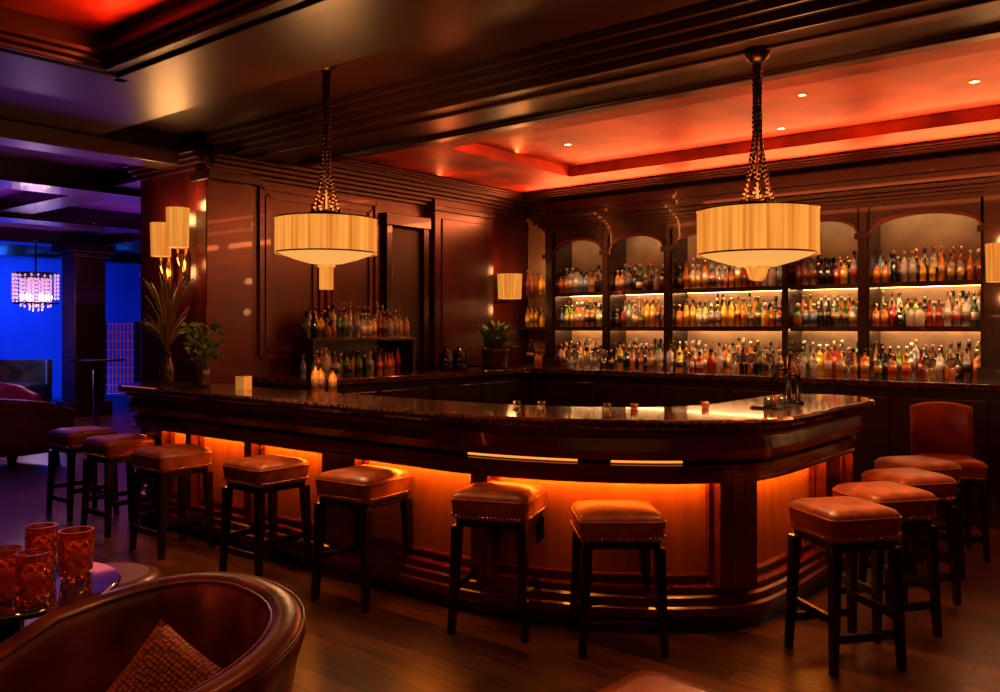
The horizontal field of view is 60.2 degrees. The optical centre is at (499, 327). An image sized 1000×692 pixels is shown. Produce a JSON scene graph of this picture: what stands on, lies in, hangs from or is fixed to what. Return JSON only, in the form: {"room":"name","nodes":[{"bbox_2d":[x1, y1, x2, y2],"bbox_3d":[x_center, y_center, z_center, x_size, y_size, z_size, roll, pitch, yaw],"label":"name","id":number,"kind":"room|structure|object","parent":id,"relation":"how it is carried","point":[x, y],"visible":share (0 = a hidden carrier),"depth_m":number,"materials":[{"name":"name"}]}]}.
{"room":"cocktail bar","nodes":[
{"label":"cocktail bar","id":0,"kind":"room"},
{"bbox_2d":[0,145,140,264],"bbox_3d":[-7.508,-1.610,11.220,12.150,0.380,16.200,0,0,39],"label":"ceiling","id":1,"kind":"structure","parent":0,"point":[50,198],"depth_m":10.78,"materials":[{"name":"paint"}]},
{"bbox_2d":[11,240,59,310],"bbox_3d":[-7.527,-0.844,13.993,0.690,1.152,0.688,0,0,39],"label":"crystal chandelier","id":2,"kind":"object","parent":1,"relation":"hanging from","point":[43,276],"visible":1,"depth_m":13.89,"materials":[{"name":"clear glass"}]},
{"bbox_2d":[0,257,140,398],"bbox_3d":[-12.152,-0.400,15.296,0.200,3.800,16.200,0,0,39],"label":"wall","id":3,"kind":"structure","parent":0,"point":[25,334],"depth_m":18.34,"materials":[{"name":"blue paint"}]},
{"bbox_2d":[0,0,181,33],"bbox_3d":[-0.487,-1.860,-0.829,9.700,0.480,6.500,0,0,39],"label":"ceiling","id":4,"kind":"structure","parent":0,"point":[102,16],"depth_m":4.40,"materials":[{"name":"red paint"}]},
{"bbox_2d":[141,135,527,434],"bbox_3d":[-0.234,-0.400,10.497,1.068,3.800,8.080,0,0,39],"label":"wall","id":5,"kind":"structure","parent":0,"point":[284,287],"depth_m":7.67,"materials":[{"name":"brown wood"}]},
{"bbox_2d":[0,118,184,168],"bbox_3d":[-5.169,-1.760,4.184,0.400,0.880,7.900,0,0,39],"label":"trim","id":6,"kind":"structure","parent":5,"relation":"attached to","point":[129,146],"depth_m":6.56,"materials":[{"name":"brown wood"}]},
{"bbox_2d":[150,222,173,296],"bbox_3d":[-2.844,-0.570,7.249,0.177,0.620,0.177,0,0,-6],"label":"lamp","id":7,"kind":"object","parent":5,"relation":"attached to","point":[158,244],"visible":0.87,"depth_m":7.18,"materials":[{"name":"brown fabric"}]},
{"bbox_2d":[166,207,190,287],"bbox_3d":[-2.608,-0.640,6.985,0.183,0.660,0.183,0,0,-6],"label":"lamp","id":8,"kind":"object","parent":5,"relation":"attached to","point":[177,218],"visible":0.94,"depth_m":6.93,"materials":[{"name":"brown fabric"}]},
{"bbox_2d":[135,155,260,489],"bbox_3d":[-2.651,0.050,7.499,1.220,2.900,0.500,0,0,39],"label":"pillar","id":9,"kind":"structure","parent":5,"relation":"attached to","point":[224,197],"depth_m":7.11,"materials":[{"name":"brown wood"}]},
{"bbox_2d":[380,212,430,367],"bbox_3d":[-0.951,-0.365,8.749,0.100,1.550,0.630,0,0,39],"label":"trim","id":10,"kind":"structure","parent":5,"relation":"attached to","point":[405,253],"depth_m":8.80,"materials":[{"name":"brown wood"}]},
{"bbox_2d":[426,199,495,366],"bbox_3d":[-0.414,-0.495,9.370,0.140,1.810,0.990,0,0,39],"label":"pillar","id":11,"kind":"structure","parent":5,"relation":"attached to","point":[460,234],"depth_m":9.26,"materials":[{"name":"brown wood"}]},
{"bbox_2d":[0,0,999,199],"bbox_3d":[0.689,-1.485,1.861,11.300,0.190,11.750,0,0,39],"label":"trim","id":12,"kind":"structure","parent":5,"relation":"attached to","point":[717,24],"depth_m":4.69,"materials":[{"name":"brown wood"}]},
{"bbox_2d":[495,273,521,303],"bbox_3d":[0.103,-0.445,9.780,0.293,0.330,0.293,0,0,-6],"label":"lamp","id":13,"kind":"object","parent":5,"relation":"attached to","point":[509,284],"visible":1,"depth_m":9.66,"materials":[{"name":"brown fabric"}]},
{"bbox_2d":[0,394,999,691],"bbox_3d":[-2.945,1.550,7.598,24.200,0.100,16.400,0,0,39],"label":"floor","id":14,"kind":"structure","parent":0,"point":[403,644],"depth_m":4.16,"materials":[{"name":"brown wood"}]},
{"bbox_2d":[0,382,41,400],"bbox_3d":[-6.830,1.110,11.429,0.981,0.780,1.069,0,0,20],"label":"lounge chair","id":15,"kind":"object","parent":14,"relation":"on","point":[7,391],"visible":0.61,"depth_m":11.79,"materials":[{"name":"leather"}]},
{"bbox_2d":[0,360,52,401],"bbox_3d":[-9.400,1.000,16.000,1.800,0.800,0.840,0,0,0],"label":"partition","id":16,"kind":"object","parent":14,"relation":"on","point":[36,376],"visible":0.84,"depth_m":16.20,"materials":[{"name":"glass"}]},
{"bbox_2d":[0,398,75,470],"bbox_3d":[-5.379,1.110,9.420,1.069,0.780,0.981,0,0,20],"label":"lounge chair","id":17,"kind":"object","parent":14,"relation":"on","point":[25,425],"visible":0.94,"depth_m":9.15,"materials":[{"name":"leather"}]},
{"bbox_2d":[0,560,120,642],"bbox_3d":[-1.550,1.160,2.740,0.635,0.680,0.635,0,0,0],"label":"side table","id":18,"kind":"object","parent":14,"relation":"on","point":[104,577],"visible":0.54,"depth_m":2.71,"materials":[{"name":"glass"}]},
{"bbox_2d":[0,545,21,601],"bbox_3d":[-1.505,0.745,2.620,0.099,0.150,0.097,0,0,0],"label":"tumbler","id":19,"kind":"object","parent":18,"relation":"on","point":[8,591],"visible":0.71,"depth_m":2.59,"materials":[{"name":"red glass"}]},
{"bbox_2d":[14,548,51,605],"bbox_3d":[-1.395,0.745,2.580,0.099,0.150,0.097,0,0,0],"label":"tumbler","id":20,"kind":"object","parent":18,"relation":"on","point":[32,566],"visible":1,"depth_m":2.55,"materials":[{"name":"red glass"}]},
{"bbox_2d":[24,522,57,575],"bbox_3d":[-1.520,0.737,2.860,0.099,0.165,0.097,0,0,0],"label":"tumbler","id":21,"kind":"object","parent":18,"relation":"on","point":[38,535],"visible":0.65,"depth_m":2.83,"materials":[{"name":"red glass"}]},
{"bbox_2d":[57,526,94,582],"bbox_3d":[-1.385,0.740,2.820,0.112,0.160,0.110,0,0,0],"label":"tumbler","id":22,"kind":"object","parent":18,"relation":"on","point":[75,545],"visible":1,"depth_m":2.78,"materials":[{"name":"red glass"}]},
{"bbox_2d":[46,426,118,521],"bbox_3d":[-3.360,1.150,6.950,0.402,0.700,0.402,0,0,39],"label":"bar stool","id":23,"kind":"object","parent":14,"relation":"on","point":[69,440],"visible":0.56,"depth_m":6.85,"materials":[{"name":"leather"}]},
{"bbox_2d":[51,243,115,417],"bbox_3d":[-7.181,0.040,14.886,0.760,2.920,0.760,0,0,39],"label":"column","id":24,"kind":"structure","parent":14,"relation":"on","point":[83,265],"depth_m":14.68,"materials":[{"name":"brown wood"}]},
{"bbox_2d":[65,358,125,428],"bbox_3d":[-5.900,0.975,12.600,0.795,1.050,0.795,0,0,0],"label":"table","id":25,"kind":"object","parent":14,"relation":"on","point":[95,361],"visible":0.71,"depth_m":12.57,"materials":[{"name":"paint"}]},
{"bbox_2d":[81,433,156,537],"bbox_3d":[-2.840,1.150,6.450,0.402,0.700,0.402,0,0,39],"label":"bar stool","id":26,"kind":"object","parent":14,"relation":"on","point":[109,450],"visible":0.8,"depth_m":6.35,"materials":[{"name":"leather"}]},
{"bbox_2d":[105,321,140,399],"bbox_3d":[-6.950,0.690,15.800,1.840,1.620,0.040,0,0,0],"label":"lattice screen","id":27,"kind":"object","parent":14,"relation":"on","point":[136,332],"visible":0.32,"depth_m":15.79,"materials":[{"name":"brown wood"}]},
{"bbox_2d":[102,563,161,588],"bbox_3d":[-1.620,1.250,3.500,0.477,0.500,0.477,0,0,0],"label":"pouf","id":28,"kind":"object","parent":14,"relation":"on","point":[131,573],"visible":0.13,"depth_m":3.54,"materials":[{"name":"leather"}]},
{"bbox_2d":[0,572,305,691],"bbox_3d":[-0.945,1.111,2.179,0.844,0.779,0.920,0,0,-42],"label":"leather armchair","id":29,"kind":"object","parent":14,"relation":"on","point":[252,627],"visible":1,"depth_m":2.42,"materials":[{"name":"brown leather"}]},
{"bbox_2d":[106,618,222,691],"bbox_3d":[-0.815,0.910,2.100,0.368,0.358,0.185,0,0,12],"label":"throw pillow","id":30,"kind":"object","parent":29,"relation":"on","point":[165,662],"visible":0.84,"depth_m":2.08,"materials":[{"name":"brown fabric"}]},
{"bbox_2d":[129,443,215,559],"bbox_3d":[-2.220,1.150,5.850,0.402,0.700,0.402,0,0,39],"label":"bar stool","id":31,"kind":"object","parent":14,"relation":"on","point":[180,460],"visible":1,"depth_m":5.79,"materials":[{"name":"leather"}]},
{"bbox_2d":[219,454,312,576],"bbox_3d":[-1.435,1.147,5.300,0.402,0.707,0.402,0,0,39],"label":"bar stool","id":32,"kind":"object","parent":14,"relation":"on","point":[259,475],"visible":1,"depth_m":5.23,"materials":[{"name":"leather"}]},
{"bbox_2d":[311,465,413,612],"bbox_3d":[-0.760,1.143,4.820,0.410,0.714,0.410,0,0,34],"label":"bar stool","id":33,"kind":"object","parent":14,"relation":"on","point":[363,488],"visible":1,"depth_m":4.71,"materials":[{"name":"leather"}]},
{"bbox_2d":[117,381,874,630],"bbox_3d":[-0.524,0.970,5.503,5.544,1.060,2.036,0,0,17],"label":"bar counter","id":34,"kind":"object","parent":14,"relation":"on","point":[724,477],"depth_m":4.52,"materials":[{"name":"brown wood"}]},
{"bbox_2d":[137,271,193,383],"bbox_3d":[-2.613,-0.018,6.763,0.492,0.916,0.432,0,0,39],"label":"arrangement","id":35,"kind":"object","parent":34,"relation":"on","point":[167,368],"visible":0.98,"depth_m":6.75,"materials":[{"name":"plant"}]},
{"bbox_2d":[179,322,225,386],"bbox_3d":[-2.240,0.196,6.494,0.321,0.487,0.332,0,0,-2],"label":"potted plant","id":36,"kind":"object","parent":34,"relation":"on","point":[203,372],"visible":1,"depth_m":6.45,"materials":[{"name":"plant"}]},
{"bbox_2d":[235,375,251,389],"bbox_3d":[-1.821,0.387,6.131,0.104,0.106,0.074,0,0,39],"label":"box","id":37,"kind":"object","parent":34,"relation":"on","point":[242,382],"visible":1,"depth_m":6.10,"materials":[{"name":"beige paper"}]},
{"bbox_2d":[311,361,336,394],"bbox_3d":[-1.181,0.329,5.721,0.204,0.220,0.154,0,0,39],"label":"liquor bottles","id":38,"kind":"object","parent":34,"relation":"on","point":[317,377],"visible":1,"depth_m":5.67,"materials":[{"name":"orange glass"}]},
{"bbox_2d":[513,400,520,406],"bbox_3d":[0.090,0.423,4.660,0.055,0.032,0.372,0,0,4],"label":"glasses","id":39,"kind":"object","parent":34,"relation":"on","point":[516,403],"depth_m":4.82,"materials":[{"name":"clear glass"}]},
{"bbox_2d":[537,401,544,407],"bbox_3d":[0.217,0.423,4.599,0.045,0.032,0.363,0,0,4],"label":"glasses","id":40,"kind":"object","parent":34,"relation":"on","point":[541,404],"depth_m":4.77,"materials":[{"name":"clear glass"}]},
{"bbox_2d":[603,403,610,408],"bbox_3d":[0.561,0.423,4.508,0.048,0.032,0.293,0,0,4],"label":"glasses","id":41,"kind":"object","parent":34,"relation":"on","point":[605,405],"depth_m":4.66,"materials":[{"name":"clear glass"}]},
{"bbox_2d":[630,403,637,409],"bbox_3d":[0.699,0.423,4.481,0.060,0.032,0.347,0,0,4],"label":"glasses","id":42,"kind":"object","parent":34,"relation":"on","point":[633,406],"depth_m":4.64,"materials":[{"name":"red glass"}]},
{"bbox_2d":[701,401,708,407],"bbox_3d":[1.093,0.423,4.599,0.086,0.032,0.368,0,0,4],"label":"glasses","id":43,"kind":"object","parent":34,"relation":"on","point":[705,404],"depth_m":4.75,"materials":[{"name":"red glass"}]},
{"bbox_2d":[750,396,797,409],"bbox_3d":[1.516,0.410,4.773,0.160,0.060,0.240,0,0,43],"label":"serving tray","id":44,"kind":"object","parent":34,"relation":"on","point":[770,402],"visible":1,"depth_m":4.73,"materials":[{"name":"black metal"}]},
{"bbox_2d":[773,353,804,403],"bbox_3d":[1.697,0.293,5.079,0.153,0.294,0.169,0,0,-16],"label":"tap","id":45,"kind":"object","parent":34,"relation":"on","point":[787,378],"visible":0.94,"depth_m":5.10,"materials":[{"name":"black metal"}]},
{"bbox_2d":[447,481,546,643],"bbox_3d":[0.000,1.147,4.360,0.410,0.707,0.410,0,0,18],"label":"bar stool","id":46,"kind":"object","parent":14,"relation":"on","point":[501,505],"visible":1,"depth_m":4.20,"materials":[{"name":"leather"}]},
{"bbox_2d":[569,500,668,658],"bbox_3d":[0.557,1.171,4.120,0.410,0.658,0.410,0,0,-2],"label":"bar stool","id":47,"kind":"object","parent":14,"relation":"on","point":[596,524],"visible":1,"depth_m":3.94,"materials":[{"name":"leather"}]},
{"bbox_2d":[255,363,999,528],"bbox_3d":[3.214,0.960,5.500,10.620,1.080,3.820,0,0,39],"label":"countertop","id":48,"kind":"structure","parent":14,"relation":"on","point":[885,429],"depth_m":7.63,"materials":[{"name":"brown wood"}]},
{"bbox_2d":[293,337,415,375],"bbox_3d":[-1.334,0.255,8.054,0.290,0.330,1.250,0,0,39],"label":"shelf","id":49,"kind":"object","parent":48,"relation":"on","point":[307,347],"visible":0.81,"depth_m":8.11,"materials":[{"name":"brown wood"}]},
{"bbox_2d":[300,302,408,377],"bbox_3d":[-1.331,0.090,7.886,0.421,0.657,1.485,0,0,39],"label":"liquor bottles","id":50,"kind":"object","parent":49,"relation":"on","point":[365,325],"visible":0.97,"depth_m":7.86,"materials":[{"name":"multicoloured glass"}]},
{"bbox_2d":[439,347,452,369],"bbox_3d":[-0.545,0.305,8.707,0.147,0.230,0.147,0,0,39],"label":"glass canister","id":51,"kind":"object","parent":48,"relation":"on","point":[445,355],"visible":1,"depth_m":8.64,"materials":[{"name":"glass"}]},
{"bbox_2d":[453,347,466,368],"bbox_3d":[-0.414,0.305,8.819,0.147,0.230,0.147,0,0,39],"label":"glass canister","id":52,"kind":"object","parent":48,"relation":"on","point":[459,355],"visible":0.93,"depth_m":8.76,"materials":[{"name":"glass"}]},
{"bbox_2d":[471,319,521,367],"bbox_3d":[-0.057,0.162,9.088,0.676,0.517,0.705,0,0,39],"label":"potted plant","id":53,"kind":"object","parent":48,"relation":"on","point":[495,337],"visible":1,"depth_m":8.98,"materials":[{"name":"green plant"}]},
{"bbox_2d":[565,350,578,367],"label":"glasses","id":54,"kind":"object","parent":48,"relation":"on","point":[574,354],"depth_m":9.09,"materials":[{"name":"clear glass"}]},
{"bbox_2d":[592,350,607,369],"label":"glasses","id":55,"kind":"object","parent":48,"relation":"on","point":[595,353],"depth_m":8.94,"materials":[{"name":"clear glass"}]},
{"bbox_2d":[684,352,691,372],"label":"glasses","id":56,"kind":"object","parent":48,"relation":"on","point":[688,355],"depth_m":8.10,"materials":[{"name":"clear glass"}]},
{"bbox_2d":[732,353,755,374],"label":"glasses","id":57,"kind":"object","parent":48,"relation":"on","point":[745,358],"depth_m":7.89,"materials":[{"name":"clear glass"}]},
{"bbox_2d":[527,153,999,380],"bbox_3d":[3.683,-0.490,7.299,8.320,1.820,0.535,0,0,39],"label":"bar cabinet","id":58,"kind":"object","parent":48,"relation":"on","point":[948,203],"visible":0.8,"depth_m":7.99,"materials":[{"name":"brown wood"}]},
{"bbox_2d":[985,243,999,287],"bbox_3d":[3.902,-0.485,6.747,0.193,0.350,0.193,0,0,-6],"label":"lamp","id":59,"kind":"object","parent":58,"relation":"attached to","point":[992,250],"visible":1,"depth_m":6.70,"materials":[{"name":"brown fabric"}]},
{"bbox_2d":[765,354,773,374],"label":"glasses","id":60,"kind":"object","parent":48,"relation":"on","point":[769,359],"depth_m":7.66,"materials":[{"name":"clear glass"}]},
{"bbox_2d":[559,245,980,379],"bbox_3d":[3.703,-0.156,7.206,7.937,1.150,0.480,0,0,39],"label":"liquor bottles","id":61,"kind":"object","parent":48,"relation":"on","point":[959,312],"visible":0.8,"depth_m":8.01},
{"bbox_2d":[792,354,800,372],"label":"glasses","id":62,"kind":"object","parent":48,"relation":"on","point":[796,359],"depth_m":7.49,"materials":[{"name":"clear glass"}]},
{"bbox_2d":[845,355,853,377],"label":"glasses","id":63,"kind":"object","parent":48,"relation":"on","point":[849,359],"depth_m":7.19,"materials":[{"name":"clear glass"}]},
{"bbox_2d":[922,356,935,380],"label":"glasses","id":64,"kind":"object","parent":48,"relation":"on","point":[928,362],"depth_m":6.88,"materials":[{"name":"clear glass"}]},
{"bbox_2d":[946,357,956,380],"label":"glasses","id":65,"kind":"object","parent":48,"relation":"on","point":[951,362],"depth_m":6.84,"materials":[{"name":"clear glass"}]},
{"bbox_2d":[597,671,719,691],"bbox_3d":[0.460,1.272,2.330,0.540,0.455,0.540,0,0,42],"label":"leather ottoman","id":66,"kind":"object","parent":14,"relation":"on","point":[638,681],"visible":1,"depth_m":2.53,"materials":[{"name":"brown leather"}]},
{"bbox_2d":[784,496,906,677],"bbox_3d":[1.560,1.143,3.920,0.372,0.714,0.372,0,0,-14],"label":"bar stool","id":67,"kind":"object","parent":14,"relation":"on","point":[850,525],"visible":1,"depth_m":3.79,"materials":[{"name":"leather"}]},
{"bbox_2d":[832,481,941,643],"bbox_3d":[1.920,1.143,4.320,0.372,0.714,0.372,0,0,-14],"label":"bar stool","id":68,"kind":"object","parent":14,"relation":"on","point":[917,507],"visible":0.52,"depth_m":4.18,"materials":[{"name":"leather"}]},
{"bbox_2d":[858,467,961,605],"bbox_3d":[2.270,1.147,4.800,0.372,0.707,0.372,0,0,-14],"label":"bar stool","id":69,"kind":"object","parent":14,"relation":"on","point":[942,486],"visible":0.44,"depth_m":4.67,"materials":[{"name":"leather"}]},
{"bbox_2d":[874,455,965,579],"bbox_3d":[2.550,1.147,5.280,0.372,0.707,0.372,0,0,-14],"label":"bar stool","id":70,"kind":"object","parent":14,"relation":"on","point":[941,466],"visible":0.16,"depth_m":5.15,"materials":[{"name":"leather"}]},
{"bbox_2d":[909,401,989,562],"bbox_3d":[2.985,1.003,5.773,0.398,0.994,0.444,0,0,12],"label":"bar chair","id":71,"kind":"object","parent":14,"relation":"on","point":[938,429],"visible":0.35,"depth_m":5.87,"materials":[{"name":"leather"}]},
{"bbox_2d":[0,0,999,203],"bbox_3d":[0.716,-1.860,2.130,11.600,0.880,12.600,0,0,39],"label":"ceiling","id":72,"kind":"structure","parent":0,"point":[372,44],"depth_m":4.85,"materials":[{"name":"brown wood"}]},
{"bbox_2d":[274,65,377,289],"bbox_3d":[-1.036,-0.905,5.149,0.605,1.350,0.605,0,0,39],"label":"pendant lamp","id":73,"kind":"object","parent":72,"relation":"hanging from","point":[326,238],"visible":1,"depth_m":4.97,"materials":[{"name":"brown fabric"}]},
{"bbox_2d":[696,49,820,280],"bbox_3d":[1.311,-0.820,4.398,0.605,1.160,0.605,0,0,39],"label":"pendant lamp","id":74,"kind":"object","parent":72,"relation":"hanging from","point":[757,236],"visible":1,"depth_m":4.20,"materials":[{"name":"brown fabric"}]},
{"bbox_2d":[528,222,544,355],"bbox_3d":[4.653,-0.400,6.952,11.640,3.800,0.150,0,0,39],"label":"wall","id":75,"kind":"structure","parent":0,"point":[536,237],"depth_m":10.32,"materials":[{"name":"beige paint"}]},
{"bbox_2d":[516,294,544,329],"bbox_3d":[0.448,-0.185,10.136,0.460,0.410,0.270,0,0,39],"label":"wall shelf","id":76,"kind":"object","parent":75,"relation":"attached to","point":[530,295],"visible":0.5,"depth_m":10.04,"materials":[{"name":"brown wood"}]},
{"bbox_2d":[525,270,544,363],"bbox_3d":[0.465,-0.132,10.079,0.407,1.103,0.091,0,0,39],"label":"liquor bottles","id":77,"kind":"object","parent":76,"relation":"on","point":[536,286],"visible":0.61,"depth_m":10.12,"materials":[{"name":"multicoloured glass"}]},
{"bbox_2d":[122,147,999,221],"bbox_3d":[2.886,-1.363,5.401,12.400,0.175,4.490,0,0,39],"label":"trim","id":78,"kind":"structure","parent":75,"relation":"attached to","point":[345,181],"depth_m":8.03,"materials":[{"name":"brown wood"}]},
{"bbox_2d":[350,38,999,192],"bbox_3d":[3.013,-1.815,5.594,9.650,0.570,3.030,0,0,39],"label":"ceiling","id":79,"kind":"structure","parent":0,"point":[929,96],"depth_m":6.91,"materials":[{"name":"red paint"}]}
]}

